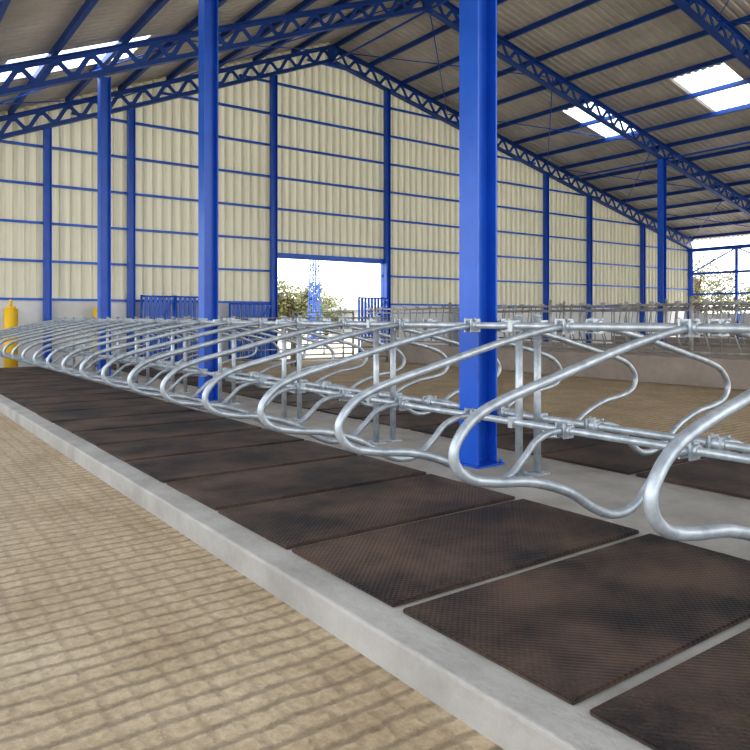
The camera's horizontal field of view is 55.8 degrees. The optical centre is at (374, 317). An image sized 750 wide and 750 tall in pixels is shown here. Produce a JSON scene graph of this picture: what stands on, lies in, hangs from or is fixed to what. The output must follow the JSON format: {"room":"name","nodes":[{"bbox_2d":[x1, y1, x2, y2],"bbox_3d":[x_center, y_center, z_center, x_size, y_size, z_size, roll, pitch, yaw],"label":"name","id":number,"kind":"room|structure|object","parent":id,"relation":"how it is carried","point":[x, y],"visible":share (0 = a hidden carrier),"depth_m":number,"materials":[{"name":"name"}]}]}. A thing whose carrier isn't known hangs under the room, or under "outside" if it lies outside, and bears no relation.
{"room":"farm building","nodes":[
{"label":"farm building","id":0,"kind":"room"},
{"bbox_2d":[79,318,234,399],"bbox_3d":[-3.153,0.634,10.457,2.304,1.268,0.145,0,0,-36],"label":"divider","id":1,"kind":"object","parent":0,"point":[227,322],"visible":0.68,"depth_m":10.31,"materials":[{"name":"metal"}]},
{"bbox_2d":[54,348,749,463],"bbox_3d":[-2.261,0.924,11.105,0.064,0.064,24.710,0,0,-36],"label":"rail","id":2,"kind":"object","parent":1,"relation":"attached to","point":[650,443],"visible":0.55,"depth_m":6.04,"materials":[{"name":"metal"}]},
{"bbox_2d":[55,319,749,333],"bbox_3d":[-2.261,0.070,11.105,0.064,0.064,24.710,0,0,-36],"label":"rail","id":3,"kind":"object","parent":1,"relation":"attached to","point":[630,327],"visible":0.65,"depth_m":6.04,"materials":[{"name":"metal"}]},
{"bbox_2d":[0,318,78,363],"bbox_3d":[-8.897,0.634,18.354,2.304,1.268,0.145,0,0,-36],"label":"divider","id":4,"kind":"object","parent":3,"relation":"attached to","point":[75,319],"visible":0.52,"depth_m":18.53,"materials":[{"name":"metal"}]},
{"bbox_2d":[0,318,89,362],"bbox_3d":[-8.259,0.634,17.476,2.304,1.268,0.145,0,0,-36],"label":"divider","id":5,"kind":"object","parent":3,"relation":"attached to","point":[85,319],"visible":0.58,"depth_m":17.62,"materials":[{"name":"metal"}]},
{"bbox_2d":[0,318,100,367],"bbox_3d":[-7.620,0.634,16.599,2.304,1.268,0.145,0,0,-36],"label":"divider","id":6,"kind":"object","parent":3,"relation":"attached to","point":[96,319],"visible":0.59,"depth_m":16.63,"materials":[{"name":"metal"}]},
{"bbox_2d":[3,318,113,370],"bbox_3d":[-6.982,0.634,15.721,2.304,1.268,0.145,0,0,-36],"label":"divider","id":7,"kind":"object","parent":3,"relation":"attached to","point":[109,319],"visible":0.71,"depth_m":15.71,"materials":[{"name":"metal"}]},
{"bbox_2d":[11,318,128,373],"bbox_3d":[-6.344,0.634,14.844,2.304,1.268,0.145,0,0,-36],"label":"divider","id":8,"kind":"object","parent":3,"relation":"attached to","point":[123,319],"visible":0.59,"depth_m":14.75,"materials":[{"name":"metal"}]},
{"bbox_2d":[21,318,144,377],"bbox_3d":[-5.706,0.634,13.966,2.304,1.268,0.145,0,0,-36],"label":"divider","id":9,"kind":"object","parent":3,"relation":"attached to","point":[139,320],"visible":0.69,"depth_m":13.91,"materials":[{"name":"metal"}]},
{"bbox_2d":[33,318,162,383],"bbox_3d":[-5.068,0.634,13.089,2.304,1.268,0.145,0,0,-36],"label":"divider","id":10,"kind":"object","parent":3,"relation":"attached to","point":[156,365],"visible":0.74,"depth_m":13.03,"materials":[{"name":"metal"}]},
{"bbox_2d":[46,318,183,389],"bbox_3d":[-4.429,0.634,12.212,2.304,1.268,0.145,0,0,-36],"label":"divider","id":11,"kind":"object","parent":3,"relation":"attached to","point":[178,320],"visible":0.62,"depth_m":12.11,"materials":[{"name":"metal"}]},
{"bbox_2d":[61,318,207,390],"bbox_3d":[-3.791,0.634,11.334,2.304,1.268,0.145,0,0,-36],"label":"divider","id":12,"kind":"object","parent":3,"relation":"attached to","point":[200,372],"visible":0.77,"depth_m":11.28,"materials":[{"name":"metal"}]},
{"bbox_2d":[101,318,266,409],"bbox_3d":[-2.515,0.634,9.579,2.304,1.268,0.145,0,0,-36],"label":"divider","id":13,"kind":"object","parent":3,"relation":"attached to","point":[259,323],"visible":0.8,"depth_m":9.50,"materials":[{"name":"metal"}]},
{"bbox_2d":[127,318,305,412],"bbox_3d":[-1.877,0.634,8.702,2.304,1.268,0.145,0,0,-36],"label":"divider","id":14,"kind":"object","parent":3,"relation":"attached to","point":[296,388],"visible":0.74,"depth_m":8.53,"materials":[{"name":"metal"}]},
{"bbox_2d":[160,318,351,426],"bbox_3d":[-1.238,0.634,7.824,2.304,1.268,0.145,0,0,-36],"label":"divider","id":15,"kind":"object","parent":3,"relation":"attached to","point":[342,324],"visible":0.82,"depth_m":7.68,"materials":[{"name":"metal"}]},
{"bbox_2d":[202,318,408,443],"bbox_3d":[-0.600,0.634,6.947,2.304,1.268,0.145,0,0,-36],"label":"divider","id":16,"kind":"object","parent":3,"relation":"attached to","point":[398,404],"visible":0.91,"depth_m":6.84,"materials":[{"name":"metal"}]},
{"bbox_2d":[257,318,479,461],"bbox_3d":[0.038,0.634,6.069,2.304,1.268,0.145,0,0,-36],"label":"divider","id":17,"kind":"object","parent":3,"relation":"attached to","point":[469,325],"visible":0.87,"depth_m":5.92,"materials":[{"name":"metal"}]},
{"bbox_2d":[334,318,574,476],"bbox_3d":[0.676,0.634,5.192,2.304,1.268,0.145,0,0,-36],"label":"divider","id":18,"kind":"object","parent":3,"relation":"attached to","point":[561,326],"visible":0.89,"depth_m":5.01,"materials":[{"name":"metal"}]},
{"bbox_2d":[448,318,701,518],"bbox_3d":[1.315,0.634,4.314,2.304,1.268,0.145,0,0,-36],"label":"divider","id":19,"kind":"object","parent":3,"relation":"attached to","point":[685,327],"visible":0.86,"depth_m":4.12,"materials":[{"name":"metal"}]},
{"bbox_2d":[643,389,749,540],"bbox_3d":[1.977,0.634,3.403,2.304,1.268,0.145,0,0,-36],"label":"divider","id":20,"kind":"object","parent":3,"relation":"attached to","point":[656,477],"visible":1,"depth_m":2.85,"materials":[{"name":"metal"}]},
{"bbox_2d":[0,412,503,749],"bbox_3d":[-4.562,1.652,6.705,3.310,0.140,32.228,0,0,-36],"label":"floor","id":21,"kind":"structure","parent":0,"point":[119,630],"depth_m":3.35,"materials":[{"name":"concrete"}]},
{"bbox_2d":[248,318,367,393],"bbox_3d":[-1.063,0.634,11.977,2.304,1.268,0.145,0,0,-36],"label":"divider","id":22,"kind":"object","parent":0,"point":[250,375],"visible":0.56,"depth_m":12.12,"materials":[{"name":"metal"}]},
{"bbox_2d":[68,348,749,452],"bbox_3d":[-1.955,0.924,11.328,0.064,0.064,24.710,0,0,-36],"label":"rail","id":23,"kind":"object","parent":22,"relation":"attached to","point":[733,446],"visible":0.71,"depth_m":6.33,"materials":[{"name":"metal"}]},
{"bbox_2d":[92,319,749,323],"bbox_3d":[-1.955,0.070,11.328,0.064,0.064,24.710,0,0,-36],"label":"rail","id":24,"kind":"object","parent":22,"relation":"attached to","point":[92,319],"visible":0.06,"depth_m":6.40,"materials":[{"name":"metal"}]},
{"bbox_2d":[157,318,257,376],"bbox_3d":[-3.616,0.634,15.486,2.304,1.268,0.145,0,0,-36],"label":"divider","id":25,"kind":"object","parent":24,"relation":"attached to","point":[223,333],"visible":0.38,"depth_m":15.85,"materials":[{"name":"metal"}]},
{"bbox_2d":[196,318,305,383],"bbox_3d":[-2.340,0.634,13.732,2.304,1.268,0.145,0,0,-36],"label":"divider","id":26,"kind":"object","parent":24,"relation":"attached to","point":[242,329],"visible":0.35,"depth_m":13.89,"materials":[{"name":"metal"}]},
{"bbox_2d":[222,318,334,388],"bbox_3d":[-1.701,0.634,12.854,2.304,1.268,0.145,0,0,-36],"label":"divider","id":27,"kind":"object","parent":24,"relation":"attached to","point":[256,327],"visible":0.38,"depth_m":13.02,"materials":[{"name":"metal"}]},
{"bbox_2d":[281,318,405,399],"bbox_3d":[-0.425,0.634,11.099,2.304,1.268,0.145,0,0,-36],"label":"divider","id":28,"kind":"object","parent":24,"relation":"attached to","point":[398,351],"visible":0.48,"depth_m":11.24,"materials":[{"name":"metal"}]},
{"bbox_2d":[319,318,449,406],"bbox_3d":[0.213,0.634,10.222,2.304,1.268,0.145,0,0,-36],"label":"divider","id":29,"kind":"object","parent":24,"relation":"attached to","point":[322,385],"visible":0.59,"depth_m":10.39,"materials":[{"name":"metal"}]},
{"bbox_2d":[366,318,501,415],"bbox_3d":[0.852,0.634,9.344,2.304,1.268,0.145,0,0,-36],"label":"divider","id":30,"kind":"object","parent":24,"relation":"attached to","point":[416,413],"visible":0.31,"depth_m":9.31,"materials":[{"name":"metal"}]},
{"bbox_2d":[422,318,561,409],"bbox_3d":[1.490,0.634,8.467,2.304,1.268,0.145,0,0,-36],"label":"divider","id":31,"kind":"object","parent":24,"relation":"attached to","point":[426,400],"visible":0.39,"depth_m":8.58,"materials":[{"name":"metal"}]},
{"bbox_2d":[497,318,637,438],"bbox_3d":[2.128,0.634,7.590,2.304,1.268,0.145,0,0,-36],"label":"divider","id":32,"kind":"object","parent":24,"relation":"attached to","point":[500,412],"visible":0.51,"depth_m":7.71,"materials":[{"name":"metal"}]},
{"bbox_2d":[584,318,730,455],"bbox_3d":[2.766,0.634,6.712,2.304,1.268,0.145,0,0,-36],"label":"divider","id":33,"kind":"object","parent":24,"relation":"attached to","point":[591,423],"visible":0.75,"depth_m":6.75,"materials":[{"name":"metal"}]},
{"bbox_2d":[705,318,749,453],"bbox_3d":[3.404,0.634,5.835,2.304,1.268,0.145,0,0,-36],"label":"divider","id":34,"kind":"object","parent":24,"relation":"attached to","point":[713,441],"visible":0.44,"depth_m":5.18,"materials":[{"name":"metal"}]},
{"bbox_2d":[278,329,360,358],"bbox_3d":[-18.531,2.016,73.079,476.000,0.532,476.000,0,0,-36],"label":"ground","id":35,"kind":"structure","parent":0,"point":[346,350],"depth_m":39.33,"materials":[{"name":"concrete"}]},
{"bbox_2d":[278,275,325,335],"bbox_3d":[-6.632,-0.747,52.627,5.754,5.011,4.218,0,0,-19],"label":"tree","id":36,"kind":"object","parent":35,"relation":"on","point":[287,304],"visible":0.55,"depth_m":52.07,"materials":[{"name":"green plant"}]},
{"bbox_2d":[307,260,321,349],"bbox_3d":[-3.347,-0.735,39.113,0.609,4.972,0.609,0,0,-36],"label":"lattice mast","id":37,"kind":"object","parent":35,"relation":"on","point":[313,264],"visible":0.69,"depth_m":39.06,"materials":[{"name":"metal"}]},
{"bbox_2d":[294,296,346,337],"bbox_3d":[-5.573,-0.277,63.490,5.745,4.076,5.337,0,0,-36],"label":"tree","id":38,"kind":"object","parent":35,"relation":"on","point":[322,306],"visible":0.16,"depth_m":63.17,"materials":[{"name":"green plant"}]},
{"bbox_2d":[314,290,352,335],"bbox_3d":[-5.111,-0.587,70.870,5.585,4.693,6.975,0,0,39],"label":"tree","id":39,"kind":"object","parent":35,"relation":"on","point":[328,301],"visible":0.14,"depth_m":70.71,"materials":[{"name":"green plant"}]},
{"bbox_2d":[328,297,376,336],"bbox_3d":[3.213,-0.035,66.390,12.740,3.570,9.240,0,0,-36],"label":"shed","id":40,"kind":"object","parent":35,"relation":"on","point":[350,305],"visible":0.12,"depth_m":63.36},
{"bbox_2d":[693,254,742,311],"bbox_3d":[38.430,-3.189,84.530,10.489,9.886,9.639,0,0,-36],"label":"tree","id":41,"kind":"object","parent":35,"relation":"on","point":[713,291],"visible":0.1,"depth_m":83.70,"materials":[{"name":"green plant"}]},
{"bbox_2d":[693,253,749,312],"bbox_3d":[31.201,-2.249,67.812,8.726,8.007,7.099,0,0,24],"label":"tree","id":42,"kind":"object","parent":35,"relation":"on","point":[697,281],"visible":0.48,"depth_m":66.48,"materials":[{"name":"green plant"}]},
{"bbox_2d":[0,58,687,308],"bbox_3d":[2.154,-4.338,31.550,43.400,11.840,0.224,0,0,-36],"label":"wall","id":43,"kind":"structure","parent":0,"point":[280,255],"depth_m":27.96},
{"bbox_2d":[0,300,687,367],"bbox_3d":[2.113,0.483,31.607,43.400,2.198,0.196,0,0,-36],"label":"wall","id":44,"kind":"structure","parent":0,"point":[29,311],"depth_m":24.92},
{"bbox_2d":[0,42,690,306],"bbox_3d":[2.194,-5.877,31.709,43.652,10.578,0.126,0,0,-36],"label":"gable","id":45,"kind":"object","parent":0,"point":[18,279],"depth_m":27.88,"materials":[{"name":"metal"}]},
{"bbox_2d":[0,0,749,240],"bbox_3d":[11.726,-7.649,18.509,44.660,7.144,33.558,0,0,-36],"label":"ceiling","id":46,"kind":"structure","parent":0,"point":[29,29],"depth_m":26.39,"materials":[{"name":"metal"}]},
{"bbox_2d":[0,363,749,749],"bbox_3d":[-0.386,1.574,8.877,6.000,0.297,30.828,0,0,-36],"label":"platform","id":47,"kind":"structure","parent":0,"point":[514,713],"depth_m":4.13,"materials":[{"name":"concrete"}]},
{"bbox_2d":[0,374,73,379],"bbox_3d":[-8.320,1.411,16.761,2.044,0.024,1.015,0,0,-36],"label":"rubber mat","id":48,"kind":"object","parent":47,"relation":"on","point":[48,375],"visible":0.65,"depth_m":16.93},
{"bbox_2d":[0,377,84,383],"bbox_3d":[-7.682,1.411,15.883,2.044,0.024,1.015,0,0,-36],"label":"rubber mat","id":49,"kind":"object","parent":47,"relation":"on","point":[57,378],"visible":0.7,"depth_m":15.85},
{"bbox_2d":[0,380,98,388],"bbox_3d":[-7.036,1.411,15.011,2.044,0.024,1.015,0,0,-36],"label":"rubber mat","id":50,"kind":"object","parent":47,"relation":"on","point":[75,382],"visible":0.81,"depth_m":14.93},
{"bbox_2d":[0,383,113,394],"bbox_3d":[-6.400,1.411,14.132,2.044,0.024,1.015,0,0,-36],"label":"rubber mat","id":51,"kind":"object","parent":47,"relation":"on","point":[81,386],"visible":0.83,"depth_m":14.05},
{"bbox_2d":[2,388,129,399],"bbox_3d":[-5.759,1.411,13.257,2.044,0.024,1.015,0,0,-36],"label":"rubber mat","id":52,"kind":"object","parent":47,"relation":"on","point":[11,396],"visible":0.81,"depth_m":13.11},
{"bbox_2d":[12,392,147,406],"bbox_3d":[-5.123,1.411,12.378,2.044,0.024,1.015,0,0,-36],"label":"rubber mat","id":53,"kind":"object","parent":47,"relation":"on","point":[126,395],"visible":0.94,"depth_m":12.30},
{"bbox_2d":[24,397,169,413],"bbox_3d":[-4.484,1.411,11.501,2.044,0.024,1.015,0,0,-36],"label":"rubber mat","id":54,"kind":"object","parent":47,"relation":"on","point":[57,407],"visible":0.92,"depth_m":11.45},
{"bbox_2d":[97,74,111,375],"bbox_3d":[-6.707,-2.277,17.540,0.363,7.404,0.363,0,0,-36],"label":"steel column","id":55,"kind":"structure","parent":47,"relation":"on","point":[103,83],"depth_m":17.52,"materials":[{"name":"metal"}]},
{"bbox_2d":[37,403,194,422],"bbox_3d":[-3.854,1.412,10.618,2.044,0.024,1.015,0,0,-36],"label":"rubber mat","id":56,"kind":"object","parent":47,"relation":"on","point":[53,417],"visible":0.95,"depth_m":10.49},
{"bbox_2d":[54,410,225,432],"bbox_3d":[-3.208,1.411,9.746,2.044,0.024,1.015,0,0,-36],"label":"rubber mat","id":57,"kind":"object","parent":47,"relation":"on","point":[72,426],"visible":0.92,"depth_m":9.66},
{"bbox_2d":[131,317,153,384],"bbox_3d":[-4.994,0.699,15.185,0.476,1.453,0.168,0,0,-36],"label":"post","id":58,"kind":"object","parent":47,"relation":"on","point":[136,318],"visible":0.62,"depth_m":15.22,"materials":[{"name":"metal"}]},
{"bbox_2d":[74,418,261,445],"bbox_3d":[-2.567,1.411,8.870,2.044,0.024,1.015,0,0,-36],"label":"rubber mat","id":59,"kind":"object","parent":47,"relation":"on","point":[140,433],"visible":0.92,"depth_m":8.73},
{"bbox_2d":[166,317,191,393],"bbox_3d":[-3.718,0.699,13.430,0.476,1.453,0.168,0,0,-36],"label":"post","id":60,"kind":"object","parent":47,"relation":"on","point":[172,318],"visible":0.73,"depth_m":13.40,"materials":[{"name":"metal"}]},
{"bbox_2d":[97,428,303,461],"bbox_3d":[-1.938,1.412,7.986,2.044,0.024,1.015,0,0,-36],"label":"rubber mat","id":61,"kind":"object","parent":47,"relation":"on","point":[155,448],"visible":0.89,"depth_m":7.87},
{"bbox_2d":[198,0,217,400],"bbox_3d":[-2.894,-2.277,12.298,0.363,7.404,0.363,0,0,-36],"label":"steel column","id":62,"kind":"structure","parent":47,"relation":"on","point":[207,9],"depth_m":12.29,"materials":[{"name":"metal"}]},
{"bbox_2d":[213,316,240,404],"bbox_3d":[-2.442,0.699,11.675,0.476,1.453,0.168,0,0,-36],"label":"post","id":63,"kind":"object","parent":47,"relation":"on","point":[233,402],"visible":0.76,"depth_m":11.58,"materials":[{"name":"metal"}]},
{"bbox_2d":[127,440,357,482],"bbox_3d":[-1.301,1.410,7.108,2.044,0.024,1.015,0,0,-36],"label":"rubber mat","id":64,"kind":"object","parent":47,"relation":"on","point":[203,464],"visible":0.92,"depth_m":6.95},
{"bbox_2d":[229,387,336,397],"bbox_3d":[-1.637,1.411,13.572,2.044,0.024,1.015,0,0,-36],"label":"rubber mat","id":65,"kind":"object","parent":47,"relation":"on","point":[254,393],"visible":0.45,"depth_m":13.12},
{"bbox_2d":[276,316,307,419],"bbox_3d":[-1.165,0.699,9.920,0.476,1.453,0.168,0,0,-36],"label":"post","id":66,"kind":"object","parent":47,"relation":"on","point":[284,318],"visible":0.7,"depth_m":9.84,"materials":[{"name":"metal"}]},
{"bbox_2d":[167,455,425,510],"bbox_3d":[-0.656,1.411,6.235,2.044,0.024,1.015,0,0,-36],"label":"rubber mat","id":67,"kind":"object","parent":47,"relation":"on","point":[230,490],"visible":0.97,"depth_m":6.06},
{"bbox_2d":[255,393,355,403],"bbox_3d":[-0.999,1.411,12.694,2.044,0.024,1.015,0,0,-36],"label":"rubber mat","id":68,"kind":"object","parent":47,"relation":"on","point":[309,396],"visible":0.26,"depth_m":12.31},
{"bbox_2d":[287,397,382,410],"bbox_3d":[-0.358,1.410,11.818,2.044,0.024,1.015,0,0,-36],"label":"rubber mat","id":69,"kind":"object","parent":47,"relation":"on","point":[331,404],"visible":0.23,"depth_m":11.44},
{"bbox_2d":[218,474,514,548],"bbox_3d":[-0.022,1.411,5.355,2.044,0.024,1.015,0,0,-36],"label":"rubber mat","id":70,"kind":"object","parent":47,"relation":"on","point":[288,523],"visible":0.97,"depth_m":5.20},
{"bbox_2d":[366,316,402,444],"bbox_3d":[0.111,0.699,8.165,0.476,1.453,0.168,0,0,-36],"label":"post","id":71,"kind":"object","parent":47,"relation":"on","point":[393,394],"visible":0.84,"depth_m":8.08,"materials":[{"name":"metal"}]},
{"bbox_2d":[320,402,453,418],"bbox_3d":[0.286,1.411,10.946,2.044,0.024,1.015,0,0,-36],"label":"rubber mat","id":72,"kind":"object","parent":47,"relation":"on","point":[357,412],"visible":0.39,"depth_m":10.60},
{"bbox_2d":[361,412,458,428],"bbox_3d":[0.920,1.410,10.065,2.044,0.024,1.015,0,0,-36],"label":"rubber mat","id":73,"kind":"object","parent":47,"relation":"on","point":[405,421],"visible":0.44,"depth_m":9.66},
{"bbox_2d":[292,499,638,606],"bbox_3d":[0.619,1.410,4.479,2.044,0.024,1.015,0,0,-36],"label":"rubber mat","id":74,"kind":"object","parent":47,"relation":"on","point":[396,566],"visible":1,"depth_m":4.31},
{"bbox_2d":[410,419,552,438],"bbox_3d":[1.563,1.412,9.191,2.044,0.024,1.015,0,0,-36],"label":"rubber mat","id":75,"kind":"object","parent":47,"relation":"on","point":[502,429],"visible":0.21,"depth_m":8.89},
{"bbox_2d":[459,0,504,468],"bbox_3d":[1.009,-2.277,6.931,0.363,7.404,0.363,0,0,-36],"label":"steel column","id":76,"kind":"structure","parent":47,"relation":"on","point":[477,18],"depth_m":6.92,"materials":[{"name":"metal"}]},
{"bbox_2d":[508,315,550,476],"bbox_3d":[1.388,0.699,6.410,0.476,1.453,0.168,0,0,-36],"label":"post","id":77,"kind":"object","parent":47,"relation":"on","point":[538,415],"visible":0.83,"depth_m":6.33,"materials":[{"name":"metal"}]},
{"bbox_2d":[497,427,644,454],"bbox_3d":[2.191,1.411,8.306,2.044,0.024,1.015,0,0,-36],"label":"rubber mat","id":78,"kind":"object","parent":47,"relation":"on","point":[507,442],"visible":0.26,"depth_m":7.96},
{"bbox_2d":[403,533,749,704],"bbox_3d":[1.257,1.412,3.602,2.044,0.024,1.015,0,0,-36],"label":"rubber mat","id":79,"kind":"object","parent":47,"relation":"on","point":[575,628],"visible":1,"depth_m":3.38,"materials":[{"name":"rubber"}]},
{"bbox_2d":[542,438,735,474],"bbox_3d":[2.829,1.412,7.429,2.044,0.024,1.015,0,0,-36],"label":"rubber mat","id":80,"kind":"object","parent":47,"relation":"on","point":[614,457],"visible":0.5,"depth_m":7.05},
{"bbox_2d":[590,628,749,749],"bbox_3d":[1.890,1.411,2.721,2.044,0.024,1.015,0,0,-36],"label":"rubber mat","id":81,"kind":"object","parent":47,"relation":"on","point":[702,702],"visible":1,"depth_m":2.55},
{"bbox_2d":[636,452,749,499],"bbox_3d":[3.466,1.411,6.551,2.044,0.024,1.015,0,0,-36],"label":"rubber mat","id":82,"kind":"object","parent":47,"relation":"on","point":[731,478],"visible":0.74,"depth_m":6.25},
{"bbox_2d":[0,0,749,240],"bbox_3d":[7.820,-7.405,23.761,42.866,6.783,19.239,0,0,-36],"label":"rods","id":83,"kind":"object","parent":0,"point":[1,103],"depth_m":26.56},
{"bbox_2d":[0,0,749,68],"bbox_3d":[9.526,-7.208,21.332,43.598,7.538,0.238,0,0,-36],"label":"roof truss","id":84,"kind":"object","parent":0,"point":[684,5],"depth_m":22.19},
{"bbox_2d":[0,0,749,215],"bbox_3d":[5.713,-7.208,26.574,43.598,7.538,0.238,0,0,-36],"label":"roof truss","id":85,"kind":"object","parent":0,"point":[17,67],"depth_m":21.15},
{"bbox_2d":[196,357,749,443],"bbox_3d":[4.742,1.652,13.473,7.700,0.140,32.228,0,0,-36],"label":"floor","id":86,"kind":"structure","parent":0,"point":[651,406],"depth_m":14.45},
{"bbox_2d":[175,296,197,361],"bbox_3d":[-6.346,0.406,24.624,1.260,2.352,0.112,0,0,-36],"label":"gate","id":87,"kind":"object","parent":86,"relation":"on","point":[176,297],"visible":0.34,"depth_m":24.48,"materials":[{"name":"metal"}]},
{"bbox_2d":[188,316,292,365],"bbox_3d":[-4.154,0.756,22.253,3.584,1.652,0.084,0,0,-36],"label":"gate","id":88,"kind":"object","parent":86,"relation":"on","point":[189,317],"visible":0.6,"depth_m":22.38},
{"bbox_2d":[229,302,271,358],"bbox_3d":[-4.553,0.511,26.014,1.764,2.142,0.112,0,0,-36],"label":"gate","id":89,"kind":"object","parent":86,"relation":"on","point":[268,307],"visible":0.54,"depth_m":26.02,"materials":[{"name":"metal"}]},
{"bbox_2d":[270,74,277,359],"bbox_3d":[-3.856,-3.831,26.937,0.224,10.827,0.224,0,0,-36],"label":"steel column","id":90,"kind":"structure","parent":86,"relation":"on","point":[274,78],"depth_m":26.92,"materials":[{"name":"metal"}]},
{"bbox_2d":[0,44,694,249],"bbox_3d":[2.230,-7.208,31.363,43.598,7.538,0.238,0,0,-36],"label":"roof truss","id":91,"kind":"object","parent":90,"relation":"on","point":[331,54],"depth_m":28.04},
{"bbox_2d":[292,310,353,359],"bbox_3d":[-1.931,0.651,26.813,2.744,1.862,0.084,0,0,-36],"label":"gate","id":92,"kind":"object","parent":86,"relation":"on","point":[293,312],"visible":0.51,"depth_m":26.80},
{"bbox_2d":[294,316,387,365],"bbox_3d":[-1.097,0.756,24.477,3.864,1.652,0.084,0,0,-36],"label":"gate","id":93,"kind":"object","parent":86,"relation":"on","point":[386,317],"visible":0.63,"depth_m":24.36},
{"bbox_2d":[361,342,749,389],"bbox_3d":[8.527,1.253,15.100,0.336,0.658,30.408,0,0,-36],"label":"wall","id":94,"kind":"structure","parent":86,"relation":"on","point":[674,370],"depth_m":17.76,"materials":[{"name":"concrete"}]},
{"bbox_2d":[366,296,749,355],"bbox_3d":[8.500,0.203,15.138,0.098,1.442,30.035,0,0,-36],"label":"fence","id":95,"kind":"object","parent":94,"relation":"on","point":[691,304],"visible":0.66,"depth_m":18.45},
{"bbox_2d":[332,0,749,180],"bbox_3d":[13.294,-8.692,19.519,13.860,3.252,31.948,0,0,-36],"label":"tubes","id":96,"kind":"object","parent":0,"point":[443,1],"depth_m":28.89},
{"bbox_2d":[694,313,749,338],"bbox_3d":[29.226,0.651,31.281,0.210,1.862,32.228,0,0,-36],"label":"wall","id":97,"kind":"structure","parent":0,"point":[701,315],"depth_m":42.44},
{"bbox_3d":[18.668,1.652,23.602,26.040,0.140,32.228,0,0,-36],"label":"floor","id":98,"kind":"structure","parent":0,"visible":0},
{"bbox_2d":[358,297,388,352],"bbox_3d":[-0.052,0.357,29.288,1.554,2.450,0.112,0,0,-36],"label":"gate","id":99,"kind":"object","parent":98,"relation":"on","point":[365,301],"visible":0.31,"depth_m":29.22,"materials":[{"name":"metal"}]},
{"bbox_2d":[383,89,390,342],"bbox_3d":[0.514,-4.048,30.115,0.224,11.259,0.224,0,0,-36],"label":"steel column","id":100,"kind":"structure","parent":98,"relation":"on","point":[386,94],"depth_m":30.09,"materials":[{"name":"metal"}]},
{"bbox_2d":[543,173,548,341],"bbox_3d":[8.723,-2.880,36.086,0.224,8.925,0.224,0,0,-36],"label":"steel column","id":101,"kind":"structure","parent":98,"relation":"on","point":[545,176],"depth_m":36.03,"materials":[{"name":"metal"}]},
{"bbox_2d":[586,196,591,342],"bbox_3d":[11.553,-2.478,38.144,0.224,8.120,0.224,0,0,-36],"label":"steel column","id":102,"kind":"structure","parent":98,"relation":"on","point":[588,199],"depth_m":38.11,"materials":[{"name":"metal"}]},
{"bbox_2d":[499,341,749,359],"bbox_3d":[13.203,1.253,18.501,0.336,0.658,30.408,0,0,-36],"label":"kerb","id":103,"kind":"object","parent":98,"relation":"on","point":[598,345],"depth_m":23.47,"materials":[{"name":"concrete"}]},
{"bbox_2d":[497,299,749,345],"bbox_3d":[13.175,0.147,18.539,0.098,1.554,30.035,0,0,-36],"label":"fence","id":104,"kind":"object","parent":103,"relation":"on","point":[666,300],"visible":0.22,"depth_m":23.94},
{"bbox_2d":[640,224,645,335],"bbox_3d":[15.516,-1.914,41.027,0.224,6.993,0.224,0,0,-36],"label":"steel column","id":105,"kind":"structure","parent":98,"relation":"on","point":[642,226],"depth_m":40.97,"materials":[{"name":"metal"}]},
{"bbox_2d":[657,158,666,341],"bbox_3d":[12.885,-2.784,31.791,0.392,8.732,0.392,0,0,-36],"label":"steel column","id":106,"kind":"structure","parent":98,"relation":"on","point":[661,164],"depth_m":31.75,"materials":[{"name":"metal"}]},
{"bbox_2d":[612,336,749,348],"bbox_3d":[21.355,1.253,24.430,0.336,0.658,30.408,0,0,-36],"label":"kerb","id":107,"kind":"object","parent":98,"relation":"on","point":[670,339],"visible":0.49,"depth_m":32.62,"materials":[{"name":"concrete"}]},
{"bbox_2d":[616,305,749,336],"bbox_3d":[21.327,0.112,24.468,0.098,1.624,30.035,0,0,-36],"label":"fence","id":108,"kind":"object","parent":107,"relation":"on","point":[699,306],"visible":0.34,"depth_m":33.55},
{"bbox_2d":[688,249,692,318],"bbox_3d":[19.592,-1.335,43.991,0.224,5.834,0.224,0,0,-36],"label":"steel column","id":109,"kind":"structure","parent":98,"relation":"on","point":[690,254],"depth_m":43.97,"materials":[{"name":"metal"}]},
{"bbox_2d":[687,244,749,338],"bbox_3d":[11.649,-1.356,18.496,43.008,5.876,32.258,0,0,-36],"label":"beams","id":110,"kind":"structure","parent":98,"relation":"on","point":[736,271],"depth_m":42.02,"materials":[{"name":"metal"}]},
{"bbox_2d":[0,0,749,238],"bbox_3d":[11.649,-7.646,18.496,43.176,6.927,32.228,0,0,-36],"label":"roof","id":111,"kind":"structure","parent":110,"relation":"on","point":[88,5],"depth_m":26.42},
{"bbox_3d":[-9.864,1.652,21.909,6.000,0.140,1.400,0,0,-36],"label":"floor","id":112,"kind":"structure","parent":0,"visible":0},
{"bbox_2d":[4,299,17,366],"bbox_3d":[-10.951,0.511,21.292,0.476,2.142,0.476,0,0,-36],"label":"bollard","id":113,"kind":"object","parent":112,"relation":"on","point":[10,313],"visible":0.55,"depth_m":21.13,"materials":[{"name":"yellow plastic"}]},
{"bbox_2d":[43,126,51,362],"bbox_3d":[-10.298,-2.198,22.251,0.224,7.561,0.224,0,0,-36],"label":"steel column","id":114,"kind":"structure","parent":112,"relation":"on","point":[47,133],"depth_m":22.23,"materials":[{"name":"metal"}]},
{"bbox_2d":[127,107,135,362],"bbox_3d":[-8.192,-2.732,23.783,0.224,8.628,0.224,0,0,-36],"label":"steel column","id":115,"kind":"structure","parent":112,"relation":"on","point":[131,113],"depth_m":23.76,"materials":[{"name":"metal"}]},
{"bbox_2d":[140,295,174,360],"bbox_3d":[-7.331,0.406,23.907,1.176,2.352,0.112,0,0,-36],"label":"gate","id":116,"kind":"object","parent":112,"relation":"on","point":[169,301],"visible":0.32,"depth_m":23.88,"materials":[{"name":"metal"}]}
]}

